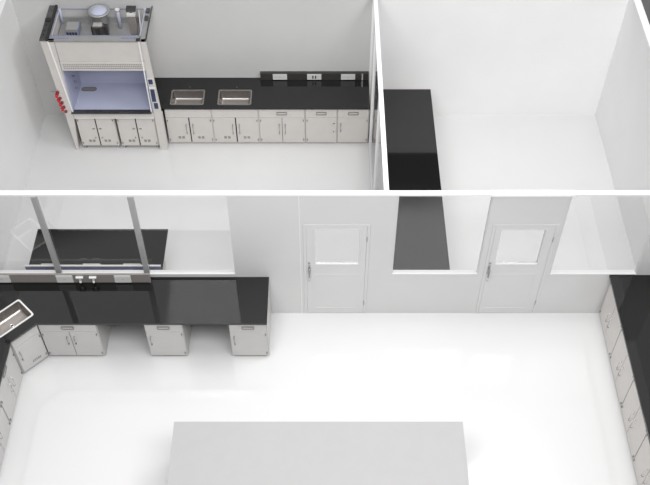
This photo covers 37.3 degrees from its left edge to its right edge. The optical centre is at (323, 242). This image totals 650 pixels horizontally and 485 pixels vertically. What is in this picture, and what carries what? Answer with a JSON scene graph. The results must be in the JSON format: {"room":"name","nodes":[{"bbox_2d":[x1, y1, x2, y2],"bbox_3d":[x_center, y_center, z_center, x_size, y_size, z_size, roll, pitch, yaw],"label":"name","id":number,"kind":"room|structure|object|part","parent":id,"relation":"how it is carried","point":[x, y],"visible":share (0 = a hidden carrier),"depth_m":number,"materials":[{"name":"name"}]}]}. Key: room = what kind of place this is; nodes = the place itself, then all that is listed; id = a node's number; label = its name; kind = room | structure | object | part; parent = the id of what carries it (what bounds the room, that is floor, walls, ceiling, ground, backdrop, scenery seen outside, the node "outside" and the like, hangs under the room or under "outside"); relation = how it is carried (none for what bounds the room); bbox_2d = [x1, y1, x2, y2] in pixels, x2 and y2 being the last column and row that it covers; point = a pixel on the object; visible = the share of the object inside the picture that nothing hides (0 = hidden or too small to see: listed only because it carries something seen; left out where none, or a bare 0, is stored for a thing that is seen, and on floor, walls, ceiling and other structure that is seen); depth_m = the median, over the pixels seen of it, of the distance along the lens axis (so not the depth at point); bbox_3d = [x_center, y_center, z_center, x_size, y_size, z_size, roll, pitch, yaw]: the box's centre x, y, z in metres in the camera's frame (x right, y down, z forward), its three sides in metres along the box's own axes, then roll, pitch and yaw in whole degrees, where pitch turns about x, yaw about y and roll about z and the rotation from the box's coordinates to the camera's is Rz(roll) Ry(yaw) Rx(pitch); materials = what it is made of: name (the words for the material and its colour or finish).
{"room":"laboratory","nodes":[
{"label":"laboratory","id":0,"kind":"room"},
{"bbox_2d":[0,0,44,269],"bbox_3d":[-5.400,0.619,14.093,0.120,2.812,10.370,0,50,0],"label":"wall","id":1,"kind":"structure","parent":0,"point":[22,113],"depth_m":16.64,"materials":[{"name":"white paint"}]},
{"bbox_2d":[0,115,637,484],"bbox_3d":[-0.060,1.515,15.255,10.800,0.120,10.490,0,50,0],"label":"floor","id":2,"kind":"structure","parent":0,"point":[535,397],"depth_m":15.05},
{"bbox_2d":[0,405,10,467],"bbox_3d":[-4.935,2.746,13.549,0.786,0.912,0.865,0,50,0],"label":"base cabinet","id":3,"kind":"object","parent":2,"relation":"on","point":[5,425],"visible":1,"depth_m":13.80,"materials":[{"name":"metal"}]},
{"bbox_3d":[-4.595,2.957,13.468,0.020,0.628,0.416,0,50,0],"label":"door","id":4,"kind":"part","parent":3,"relation":"part of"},
{"bbox_3d":[-4.595,2.631,13.742,0.020,0.628,0.416,0,50,0],"label":"door","id":5,"kind":"part","parent":3,"relation":"part of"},
{"bbox_2d":[0,347,22,422],"bbox_3d":[-4.935,2.080,14.108,0.786,0.912,0.865,0,50,0],"label":"base cabinet","id":6,"kind":"object","parent":2,"relation":"on","point":[12,375],"visible":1,"depth_m":14.11,"materials":[{"name":"grey metal"}]},
{"bbox_3d":[-4.595,1.856,13.841,0.020,0.200,0.841,0,50,0],"label":"drawer","id":7,"kind":"part","parent":6,"relation":"part of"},
{"bbox_3d":[-4.595,2.290,14.028,0.020,0.628,0.416,0,50,0],"label":"door","id":8,"kind":"part","parent":6,"relation":"part of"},
{"bbox_3d":[-4.595,1.964,14.301,0.020,0.628,0.416,0,50,0],"label":"door","id":9,"kind":"part","parent":6,"relation":"part of","materials":[{"name":"white metal"}]},
{"bbox_2d":[10,325,48,372],"bbox_3d":[-4.791,1.294,14.767,1.074,0.912,1.153,0,50,0],"label":"base cabinet","id":10,"kind":"object","parent":2,"relation":"on","point":[29,349],"visible":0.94,"depth_m":14.47,"materials":[{"name":"grey metal"}]},
{"bbox_2d":[38,325,110,354],"bbox_3d":[-3.812,1.189,14.855,0.870,0.912,0.880,0,50,0],"label":"base cabinet","id":11,"kind":"object","parent":2,"relation":"on","point":[58,339],"visible":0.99,"depth_m":14.61,"materials":[{"name":"grey metal"}]},
{"bbox_3d":[-4.026,1.534,14.662,0.418,0.628,0.020,0,50,0],"label":"door","id":12,"kind":"part","parent":11,"relation":"part of","materials":[{"name":"white metal"}]},
{"bbox_3d":[-3.812,1.262,14.339,0.846,0.200,0.020,0,50,0],"label":"drawer","id":13,"kind":"part","parent":11,"relation":"part of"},
{"bbox_3d":[-3.812,1.275,14.329,0.190,0.070,0.012,0,50,0],"label":"handle","id":14,"kind":"part","parent":11,"relation":"part of","materials":[{"name":"grey metal"}]},
{"bbox_3d":[-3.598,1.534,14.662,0.418,0.628,0.020,0,50,0],"label":"door","id":15,"kind":"part","parent":11,"relation":"part of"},
{"bbox_2d":[29,229,167,269],"bbox_3d":[-3.540,0.411,15.515,2.090,0.900,0.916,0,50,0],"label":"lab bench","id":16,"kind":"object","parent":2,"relation":"on","point":[72,246],"visible":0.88,"depth_m":15.21,"materials":[{"name":"black stone"}]},
{"bbox_2d":[24,264,161,269],"bbox_3d":[-3.542,0.393,14.833,2.091,0.166,0.043,0,50,0],"label":"strip","id":17,"kind":"object","parent":16,"relation":"on","point":[42,266],"visible":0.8,"depth_m":14.79,"materials":[{"name":"white plastic"}]},
{"bbox_2d":[76,119,120,147],"bbox_3d":[-4.118,-2.294,17.851,0.690,0.800,0.816,0,50,0],"label":"base cabinet","id":18,"kind":"object","parent":2,"relation":"on","point":[92,131],"visible":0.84,"depth_m":17.58,"materials":[{"name":"grey metal"}]},
{"bbox_3d":[-4.290,-2.026,17.576,0.322,0.691,0.020,0,50,0],"label":"door","id":19,"kind":"part","parent":18,"relation":"part of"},
{"bbox_3d":[-3.946,-2.026,17.576,0.322,0.691,0.020,0,50,0],"label":"door","id":20,"kind":"part","parent":18,"relation":"part of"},
{"bbox_2d":[39,4,168,149],"bbox_3d":[-3.820,-2.968,17.092,1.870,2.830,0.980,0,50,0],"label":"fume hood","id":21,"kind":"object","parent":2,"relation":"on","point":[100,67],"visible":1,"depth_m":16.59,"materials":[{"name":"white metal"}]},
{"bbox_3d":[-4.635,-3.710,16.239,0.140,0.050,0.940,0,50,0],"label":"rail","id":22,"kind":"part","parent":21,"relation":"part of","materials":[{"name":"metal"}]},
{"bbox_3d":[-4.530,-3.640,16.405,0.051,0.305,0.746,0,50,0],"label":"tie rod","id":23,"kind":"part","parent":21,"relation":"part of","materials":[{"name":"grey metal"}]},
{"bbox_3d":[-4.520,-2.816,16.579,0.130,1.580,0.012,0,50,0],"label":"edge trim","id":24,"kind":"part","parent":21,"relation":"part of","materials":[{"name":"white metal"}]},
{"bbox_3d":[-4.584,-2.876,17.217,0.232,2.520,0.900,0,50,0],"label":"panel","id":25,"kind":"part","parent":21,"relation":"part of","materials":[{"name":"white metal"}]},
{"bbox_2d":[81,87,96,90],"bbox_3d":[-4.280,-2.801,17.586,0.280,0.008,0.110,0,50,0],"label":"sink","id":26,"kind":"object","parent":21,"relation":"in","point":[82,88],"depth_m":17.59,"materials":[{"name":"grey metal"}]},
{"bbox_3d":[-3.820,-3.389,16.018,1.500,0.036,0.145,0,50,0],"label":"rail","id":27,"kind":"part","parent":21,"relation":"part of","materials":[{"name":"grey metal"}]},
{"bbox_3d":[-3.751,-3.209,16.158,1.438,0.410,0.030,0,50,0],"label":"panel","id":28,"kind":"part","parent":21,"relation":"part of","materials":[{"name":"white metal"}]},
{"bbox_3d":[-3.795,-4.010,16.541,1.470,0.012,0.008,0,50,0],"label":"rail","id":29,"kind":"part","parent":21,"relation":"part of","materials":[{"name":"grey metal"}]},
{"bbox_2d":[60,61,145,70],"bbox_3d":[-3.747,-3.009,16.385,1.430,0.185,0.046,0,50,0],"label":"grille","id":30,"kind":"object","parent":21,"relation":"attached to","point":[64,65],"depth_m":16.37,"materials":[{"name":"grey metal"}]},
{"bbox_3d":[-3.510,-3.841,16.518,0.080,0.390,0.080,0,50,0],"label":"sensor post","id":31,"kind":"part","parent":21,"relation":"part of","materials":[{"name":"white plastic"}]},
{"bbox_3d":[-3.060,-3.640,16.405,0.051,0.305,0.746,0,50,0],"label":"tie rod","id":32,"kind":"part","parent":21,"relation":"part of","materials":[{"name":"grey metal"}]},
{"bbox_3d":[-3.022,-3.699,16.250,0.175,0.060,0.942,0,50,0],"label":"rail","id":33,"kind":"part","parent":21,"relation":"part of","materials":[{"name":"metal"}]},
{"bbox_3d":[-3.065,-2.816,16.579,0.020,1.580,0.012,0,50,0],"label":"edge trim","id":34,"kind":"part","parent":21,"relation":"part of","materials":[{"name":"white metal"}]},
{"bbox_2d":[150,89,155,101],"bbox_3d":[-2.975,-2.566,16.826,0.072,0.280,0.009,0,50,0],"label":"switch","id":35,"kind":"object","parent":21,"relation":"attached to","point":[152,91],"depth_m":16.82,"materials":[{"name":"blue plastic"}]},
{"bbox_2d":[149,87,157,101],"bbox_3d":[-2.975,-2.582,16.839,0.110,0.320,0.036,0,50,0],"label":"switch plate","id":36,"kind":"object","parent":21,"relation":"attached to","point":[153,93],"depth_m":16.82,"materials":[{"name":"white plastic"}]},
{"bbox_3d":[-3.032,-2.877,17.217,0.188,2.520,0.934,-6,50,-5],"label":"panel","id":37,"kind":"part","parent":21,"relation":"part of","materials":[{"name":"white metal"}]},
{"bbox_2d":[116,117,158,147],"bbox_3d":[-3.389,-2.294,17.851,0.690,0.800,0.816,0,50,0],"label":"base cabinet","id":38,"kind":"object","parent":2,"relation":"on","point":[132,131],"visible":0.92,"depth_m":17.58,"materials":[{"name":"grey metal"}]},
{"bbox_3d":[-3.561,-2.026,17.576,0.322,0.691,0.020,0,50,0],"label":"door","id":39,"kind":"part","parent":38,"relation":"part of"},
{"bbox_3d":[-3.217,-2.026,17.576,0.322,0.691,0.020,0,50,0],"label":"door","id":40,"kind":"part","parent":38,"relation":"part of","materials":[{"name":"white metal"}]},
{"bbox_2d":[144,325,191,354],"bbox_3d":[-2.385,1.189,14.855,0.570,0.912,0.880,0,50,0],"label":"base cabinet","id":41,"kind":"object","parent":2,"relation":"on","point":[162,339],"visible":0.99,"depth_m":14.61,"materials":[{"name":"grey metal"}]},
{"bbox_3d":[-2.385,1.262,14.339,0.546,0.200,0.020,0,50,0],"label":"drawer","id":42,"kind":"part","parent":41,"relation":"part of","materials":[{"name":"white metal"}]},
{"bbox_3d":[-2.385,1.275,14.329,0.190,0.070,0.012,0,50,0],"label":"handle","id":43,"kind":"part","parent":41,"relation":"part of","materials":[{"name":"grey metal"}]},
{"bbox_3d":[-2.385,1.534,14.662,0.546,0.628,0.020,0,50,0],"label":"door","id":44,"kind":"part","parent":41,"relation":"part of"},
{"bbox_2d":[164,110,214,142],"bbox_3d":[-2.447,-2.404,17.883,0.846,0.892,0.848,0,50,0],"label":"base cabinet","id":45,"kind":"object","parent":2,"relation":"on","point":[183,126],"visible":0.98,"depth_m":17.62,"materials":[{"name":"grey metal"}]},
{"bbox_3d":[-2.658,-2.072,17.701,0.400,0.608,0.020,0,50,0],"label":"door","id":46,"kind":"part","parent":45,"relation":"part of","materials":[{"name":"white metal"}]},
{"bbox_3d":[-2.236,-2.072,17.701,0.400,0.608,0.020,0,50,0],"label":"door","id":47,"kind":"part","parent":45,"relation":"part of","materials":[{"name":"white metal"}]},
{"bbox_2d":[211,110,259,142],"bbox_3d":[-1.600,-2.404,17.883,0.846,0.892,0.848,0,50,0],"label":"base cabinet","id":48,"kind":"object","parent":2,"relation":"on","point":[229,126],"visible":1,"depth_m":17.62,"materials":[{"name":"grey metal"}]},
{"bbox_3d":[-1.811,-2.072,17.701,0.400,0.608,0.020,0,50,0],"label":"door","id":49,"kind":"part","parent":48,"relation":"part of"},
{"bbox_3d":[-1.389,-2.072,17.701,0.400,0.608,0.020,0,50,0],"label":"door","id":50,"kind":"part","parent":48,"relation":"part of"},
{"bbox_2d":[229,289,270,354],"bbox_3d":[-1.125,1.189,14.855,0.570,0.912,0.880,0,50,0],"label":"base cabinet","id":51,"kind":"object","parent":2,"relation":"on","point":[245,339],"visible":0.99,"depth_m":14.61,"materials":[{"name":"grey metal"}]},
{"bbox_2d":[0,277,268,384],"bbox_3d":[-3.086,1.676,13.825,4.501,0.036,2.966,0,50,0],"label":"countertop","id":52,"kind":"structure","parent":51,"relation":"on","point":[164,300],"depth_m":14.46,"materials":[{"name":"black stone"}]},
{"bbox_2d":[0,276,10,282],"bbox_3d":[-4.880,0.554,14.606,0.250,0.160,0.012,0,50,0],"label":"outlet plate","id":53,"kind":"object","parent":52,"relation":"attached to","point":[3,279],"depth_m":14.60,"materials":[{"name":"white plastic"}]},
{"bbox_2d":[0,300,32,337],"bbox_3d":[-4.655,1.182,14.329,0.610,0.187,0.410,-37,59,-27],"label":"sink","id":54,"kind":"object","parent":52,"relation":"in","point":[16,313],"visible":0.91,"depth_m":14.44,"materials":[{"name":"silver metal"}]},
{"bbox_2d":[55,276,73,282],"bbox_3d":[-3.925,0.554,14.606,0.250,0.160,0.012,0,50,0],"label":"outlet plate","id":55,"kind":"object","parent":52,"relation":"attached to","point":[58,279],"depth_m":14.60,"materials":[{"name":"white plastic"}]},
{"bbox_2d":[0,273,150,282],"bbox_3d":[-3.982,0.555,14.607,2.704,0.203,0.073,0,50,0],"label":"strip","id":56,"kind":"object","parent":52,"relation":"on","point":[4,277],"visible":1,"depth_m":14.59,"materials":[{"name":"grey plastic"}]},
{"bbox_2d":[76,276,82,282],"bbox_3d":[-3.690,0.565,14.594,0.110,0.125,0.042,0,50,0],"label":"tap","id":57,"kind":"object","parent":52,"relation":"on","point":[79,279],"depth_m":14.59,"materials":[{"name":"white metal"}]},
{"bbox_2d":[89,276,95,282],"bbox_3d":[-3.490,0.565,14.594,0.110,0.125,0.042,0,50,0],"label":"tap","id":58,"kind":"object","parent":52,"relation":"on","point":[92,279],"depth_m":14.59,"materials":[{"name":"white metal"}]},
{"bbox_2d":[114,276,131,282],"bbox_3d":[-3.045,0.554,14.606,0.250,0.160,0.012,0,50,0],"label":"outlet plate","id":59,"kind":"object","parent":52,"relation":"attached to","point":[117,279],"depth_m":14.60,"materials":[{"name":"white plastic"}]},
{"bbox_3d":[-1.125,1.275,14.329,0.190,0.070,0.012,0,50,0],"label":"handle","id":60,"kind":"part","parent":51,"relation":"part of","materials":[{"name":"grey metal"}]},
{"bbox_3d":[-1.125,1.262,14.339,0.546,0.200,0.020,0,50,0],"label":"drawer","id":61,"kind":"part","parent":51,"relation":"part of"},
{"bbox_3d":[-1.125,1.534,14.662,0.546,0.628,0.020,0,50,0],"label":"door","id":62,"kind":"part","parent":51,"relation":"part of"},
{"bbox_2d":[258,110,305,142],"bbox_3d":[-0.755,-2.404,17.883,0.842,0.892,0.848,0,50,0],"label":"base cabinet","id":63,"kind":"object","parent":2,"relation":"on","point":[275,126],"visible":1,"depth_m":17.62,"materials":[{"name":"grey metal"}]},
{"bbox_3d":[-0.962,-2.072,17.701,0.404,0.608,0.020,0,50,0],"label":"door","id":64,"kind":"part","parent":63,"relation":"part of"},
{"bbox_3d":[-0.755,-2.337,17.385,0.818,0.200,0.020,0,50,0],"label":"drawer","id":65,"kind":"part","parent":63,"relation":"part of","materials":[{"name":"white metal"}]},
{"bbox_3d":[-0.755,-2.324,17.375,0.190,0.070,0.012,0,50,0],"label":"handle","id":66,"kind":"part","parent":63,"relation":"part of","materials":[{"name":"grey metal"}]},
{"bbox_3d":[-0.548,-2.072,17.701,0.404,0.608,0.020,0,50,0],"label":"door","id":67,"kind":"part","parent":63,"relation":"part of","materials":[{"name":"white metal"}]},
{"bbox_2d":[167,422,468,484],"bbox_3d":[-0.070,3.352,13.049,3.960,0.900,1.580,0,50,0],"label":"table","id":68,"kind":"object","parent":2,"relation":"on","point":[202,453],"visible":1,"depth_m":12.91,"materials":[{"name":"grey plastic"}]},
{"bbox_2d":[305,110,336,142],"bbox_3d":[-0.041,-2.414,17.891,0.578,0.892,0.821,0,50,0],"label":"base cabinet","id":69,"kind":"object","parent":2,"relation":"on","point":[321,125],"visible":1,"depth_m":17.62,"materials":[{"name":"grey metal"}]},
{"bbox_3d":[-0.041,-2.324,17.375,0.190,0.070,0.012,0,50,0],"label":"handle","id":70,"kind":"part","parent":69,"relation":"part of","materials":[{"name":"grey metal"}]},
{"bbox_3d":[-0.041,-2.337,17.385,0.554,0.200,0.020,0,50,0],"label":"drawer","id":71,"kind":"part","parent":69,"relation":"part of","materials":[{"name":"white metal"}]},
{"bbox_2d":[337,110,368,142],"bbox_3d":[0.537,-2.404,17.883,0.571,0.892,0.848,0,50,0],"label":"base cabinet","id":72,"kind":"object","parent":2,"relation":"on","point":[352,125],"visible":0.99,"depth_m":17.62,"materials":[{"name":"grey metal"}]},
{"bbox_2d":[154,78,369,109],"bbox_3d":[-1.147,-2.715,17.536,3.966,0.036,0.833,0,50,0],"label":"countertop","id":73,"kind":"structure","parent":72,"relation":"on","point":[266,94],"depth_m":17.52,"materials":[{"name":"black stone"}]},
{"bbox_2d":[170,90,204,104],"bbox_3d":[-2.460,-2.570,17.504,0.610,0.187,0.410,0,50,0],"label":"sink","id":74,"kind":"object","parent":73,"relation":"in","point":[178,97],"visible":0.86,"depth_m":17.61,"materials":[{"name":"silver metal"}]},
{"bbox_2d":[217,90,251,104],"bbox_3d":[-1.605,-2.570,17.504,0.610,0.187,0.410,0,50,0],"label":"sink","id":75,"kind":"object","parent":73,"relation":"in","point":[225,97],"visible":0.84,"depth_m":17.61,"materials":[{"name":"silver metal"}]},
{"bbox_2d":[273,74,286,79],"bbox_3d":[-0.800,-3.040,17.681,0.260,0.125,0.012,0,50,0],"label":"outlet plate","id":76,"kind":"object","parent":73,"relation":"attached to","point":[275,76],"depth_m":17.67,"materials":[{"name":"white plastic"}]},
{"bbox_2d":[307,74,320,79],"bbox_3d":[-0.170,-3.040,17.681,0.260,0.125,0.012,0,50,0],"label":"outlet plate","id":77,"kind":"object","parent":73,"relation":"attached to","point":[309,76],"depth_m":17.67,"materials":[{"name":"white plastic"}]},
{"bbox_2d":[260,71,368,79],"bbox_3d":[-0.165,-3.063,17.701,1.990,0.153,0.083,0,50,0],"label":"strip","id":78,"kind":"object","parent":73,"relation":"on","point":[264,75],"visible":1,"depth_m":17.66,"materials":[{"name":"black plastic"}]},
{"bbox_2d":[341,74,354,79],"bbox_3d":[0.450,-3.040,17.681,0.260,0.125,0.012,0,50,0],"label":"outlet plate","id":79,"kind":"object","parent":73,"relation":"attached to","point":[343,76],"depth_m":17.67,"materials":[{"name":"white plastic"}]},
{"bbox_3d":[0.537,-2.072,17.701,0.547,0.608,0.020,0,50,0],"label":"door","id":80,"kind":"part","parent":72,"relation":"part of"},
{"bbox_3d":[0.537,-2.337,17.385,0.547,0.200,0.020,0,50,0],"label":"drawer","id":81,"kind":"part","parent":72,"relation":"part of","materials":[{"name":"white metal"}]},
{"bbox_3d":[0.537,-2.324,17.375,0.190,0.070,0.012,0,50,0],"label":"handle","id":82,"kind":"part","parent":72,"relation":"part of","materials":[{"name":"grey metal"}]},
{"bbox_2d":[383,89,449,269],"bbox_3d":[1.500,-0.877,16.597,0.920,0.900,4.280,0,50,0],"label":"lab bench","id":83,"kind":"object","parent":2,"relation":"on","point":[412,156],"visible":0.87,"depth_m":16.19,"materials":[{"name":"black stone"}]},
{"bbox_2d":[599,282,621,356],"bbox_3d":[4.790,1.187,14.825,0.836,0.960,0.867,0,50,0],"label":"base cabinet","id":84,"kind":"object","parent":2,"relation":"on","point":[611,325],"visible":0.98,"depth_m":14.81,"materials":[{"name":"metal"}]},
{"bbox_3d":[4.425,1.007,14.942,0.020,0.876,0.416,0,50,0],"label":"door","id":85,"kind":"part","parent":84,"relation":"part of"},
{"bbox_3d":[4.425,1.334,14.668,0.020,0.876,0.416,0,50,0],"label":"door","id":86,"kind":"part","parent":84,"relation":"part of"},
{"bbox_2d":[609,275,649,443],"bbox_3d":[4.795,2.035,13.460,0.841,0.038,3.986,0,50,0],"label":"countertop","id":87,"kind":"structure","parent":84,"relation":"on","point":[631,293],"depth_m":14.13,"materials":[{"name":"black stone"}]},
{"bbox_2d":[610,329,633,405],"bbox_3d":[4.790,1.852,14.267,0.836,0.960,0.867,0,50,0],"label":"base cabinet","id":88,"kind":"object","parent":2,"relation":"on","point":[619,359],"visible":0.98,"depth_m":14.27,"materials":[{"name":"metal"}]},
{"bbox_3d":[4.425,1.672,14.384,0.020,0.876,0.416,0,50,0],"label":"door","id":89,"kind":"part","parent":88,"relation":"part of","materials":[{"name":"white metal"}]},
{"bbox_3d":[4.425,1.999,14.110,0.020,0.876,0.416,0,50,0],"label":"door","id":90,"kind":"part","parent":88,"relation":"part of","materials":[{"name":"white metal"}]},
{"bbox_2d":[621,380,646,459],"bbox_3d":[4.790,2.517,13.709,0.836,0.960,0.867,0,50,0],"label":"base cabinet","id":91,"kind":"object","parent":2,"relation":"on","point":[634,423],"visible":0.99,"depth_m":13.71,"materials":[{"name":"metal"}]},
{"bbox_3d":[4.425,2.337,13.827,0.020,0.876,0.416,0,50,0],"label":"door","id":92,"kind":"part","parent":91,"relation":"part of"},
{"bbox_3d":[4.425,2.664,13.552,0.020,0.876,0.416,0,50,0],"label":"door","id":93,"kind":"part","parent":91,"relation":"part of","materials":[{"name":"white metal"}]},
{"bbox_2d":[633,435,649,484],"bbox_3d":[4.790,3.182,13.152,0.836,0.960,0.867,0,50,0],"label":"base cabinet","id":94,"kind":"object","parent":2,"relation":"on","point":[641,462],"visible":1,"depth_m":13.29,"materials":[{"name":"metal"}]},
{"bbox_3d":[4.425,3.329,12.995,0.020,0.876,0.416,0,50,0],"label":"door","id":95,"kind":"part","parent":94,"relation":"part of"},
{"bbox_2d":[12,0,627,114],"bbox_3d":[-0.060,-3.399,17.465,10.800,2.812,0.120,0,50,0],"label":"wall","id":96,"kind":"structure","parent":0,"point":[475,57],"depth_m":17.14,"materials":[{"name":"white paint"}]},
{"bbox_2d":[368,0,388,189],"bbox_3d":[0.877,-1.591,15.948,0.070,2.812,4.599,0,50,0],"label":"wall partition","id":97,"kind":"structure","parent":0,"point":[375,2],"depth_m":14.77,"materials":[{"name":"white paint"}]},
{"bbox_2d":[369,23,383,189],"bbox_3d":[0.877,-1.578,15.925,0.062,2.670,4.549,0,50,0],"label":"window","id":98,"kind":"structure","parent":97,"relation":"in","point":[374,116],"depth_m":16.15,"materials":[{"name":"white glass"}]},
{"bbox_2d":[150,196,649,312],"bbox_3d":[-0.060,0.217,14.458,10.560,2.770,0.075,0,50,0],"label":"wall","id":99,"kind":"structure","parent":0,"point":[266,240],"depth_m":14.34,"materials":[{"name":"white paint"}]},
{"bbox_2d":[0,196,234,274],"bbox_3d":[-3.345,-0.099,14.064,3.988,1.760,0.102,0,50,0],"label":"window","id":100,"kind":"structure","parent":99,"relation":"in","point":[34,199],"depth_m":14.52,"materials":[{"name":"grey metal"}]},
{"bbox_3d":[-3.345,0.456,14.739,3.988,0.012,0.085,0,50,0],"label":"sill","id":101,"kind":"part","parent":100,"relation":"part of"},
{"bbox_2d":[298,196,301,302],"bbox_3d":[-0.345,0.247,14.433,0.008,2.770,0.004,0,50,0],"label":"trim","id":102,"kind":"structure","parent":99,"relation":"attached to","point":[298,196],"depth_m":14.38,"materials":[{"name":"white ceramic"}]},
{"bbox_2d":[0,190,649,196],"bbox_3d":[-0.060,-0.680,13.379,10.560,0.040,0.097,0,50,0],"label":"trim","id":103,"kind":"structure","parent":99,"relation":"attached to","point":[493,193],"depth_m":13.36,"materials":[{"name":"white paint"}]},
{"bbox_2d":[303,224,370,312],"bbox_3d":[0.190,0.437,14.666,0.976,2.168,0.125,0,50,0],"label":"door","id":104,"kind":"structure","parent":99,"relation":"in","point":[329,287],"depth_m":14.80,"materials":[{"name":"white wood"}]},
{"bbox_3d":[-0.215,0.449,14.633,0.036,0.404,0.064,0,50,0],"label":"handle","id":105,"kind":"part","parent":104,"relation":"part of","materials":[{"name":"grey metal"}]},
{"bbox_2d":[392,196,492,274],"bbox_3d":[1.700,-0.105,14.069,1.318,1.760,0.085,0,50,0],"label":"window","id":106,"kind":"structure","parent":99,"relation":"in","point":[394,272],"depth_m":14.72,"materials":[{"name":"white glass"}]},
{"bbox_3d":[1.700,0.456,14.739,1.318,0.012,0.085,0,50,0],"label":"sill","id":107,"kind":"part","parent":106,"relation":"part of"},
{"bbox_2d":[475,224,559,312],"bbox_3d":[2.920,0.437,14.666,0.956,2.168,0.125,0,50,0],"label":"door","id":108,"kind":"structure","parent":99,"relation":"in","point":[506,287],"depth_m":14.80,"materials":[{"name":"white wood"}]},
{"bbox_3d":[2.510,0.449,14.633,0.036,0.404,0.064,0,50,0],"label":"handle","id":109,"kind":"part","parent":108,"relation":"part of","materials":[{"name":"grey metal"}]},
{"bbox_2d":[549,198,649,274],"bbox_3d":[4.115,-0.105,14.069,1.328,1.760,0.085,0,50,0],"label":"window","id":110,"kind":"structure","parent":99,"relation":"in","point":[552,272],"depth_m":14.72,"materials":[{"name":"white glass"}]},
{"bbox_3d":[4.115,0.456,14.739,1.328,0.012,0.085,0,50,0],"label":"sill","id":111,"kind":"part","parent":110,"relation":"part of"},
{"bbox_2d":[595,0,649,265],"bbox_3d":[5.280,0.619,14.093,0.120,2.812,10.370,0,50,0],"label":"wall","id":112,"kind":"structure","parent":0,"point":[622,115],"depth_m":16.32,"materials":[{"name":"white paint"}]}
]}

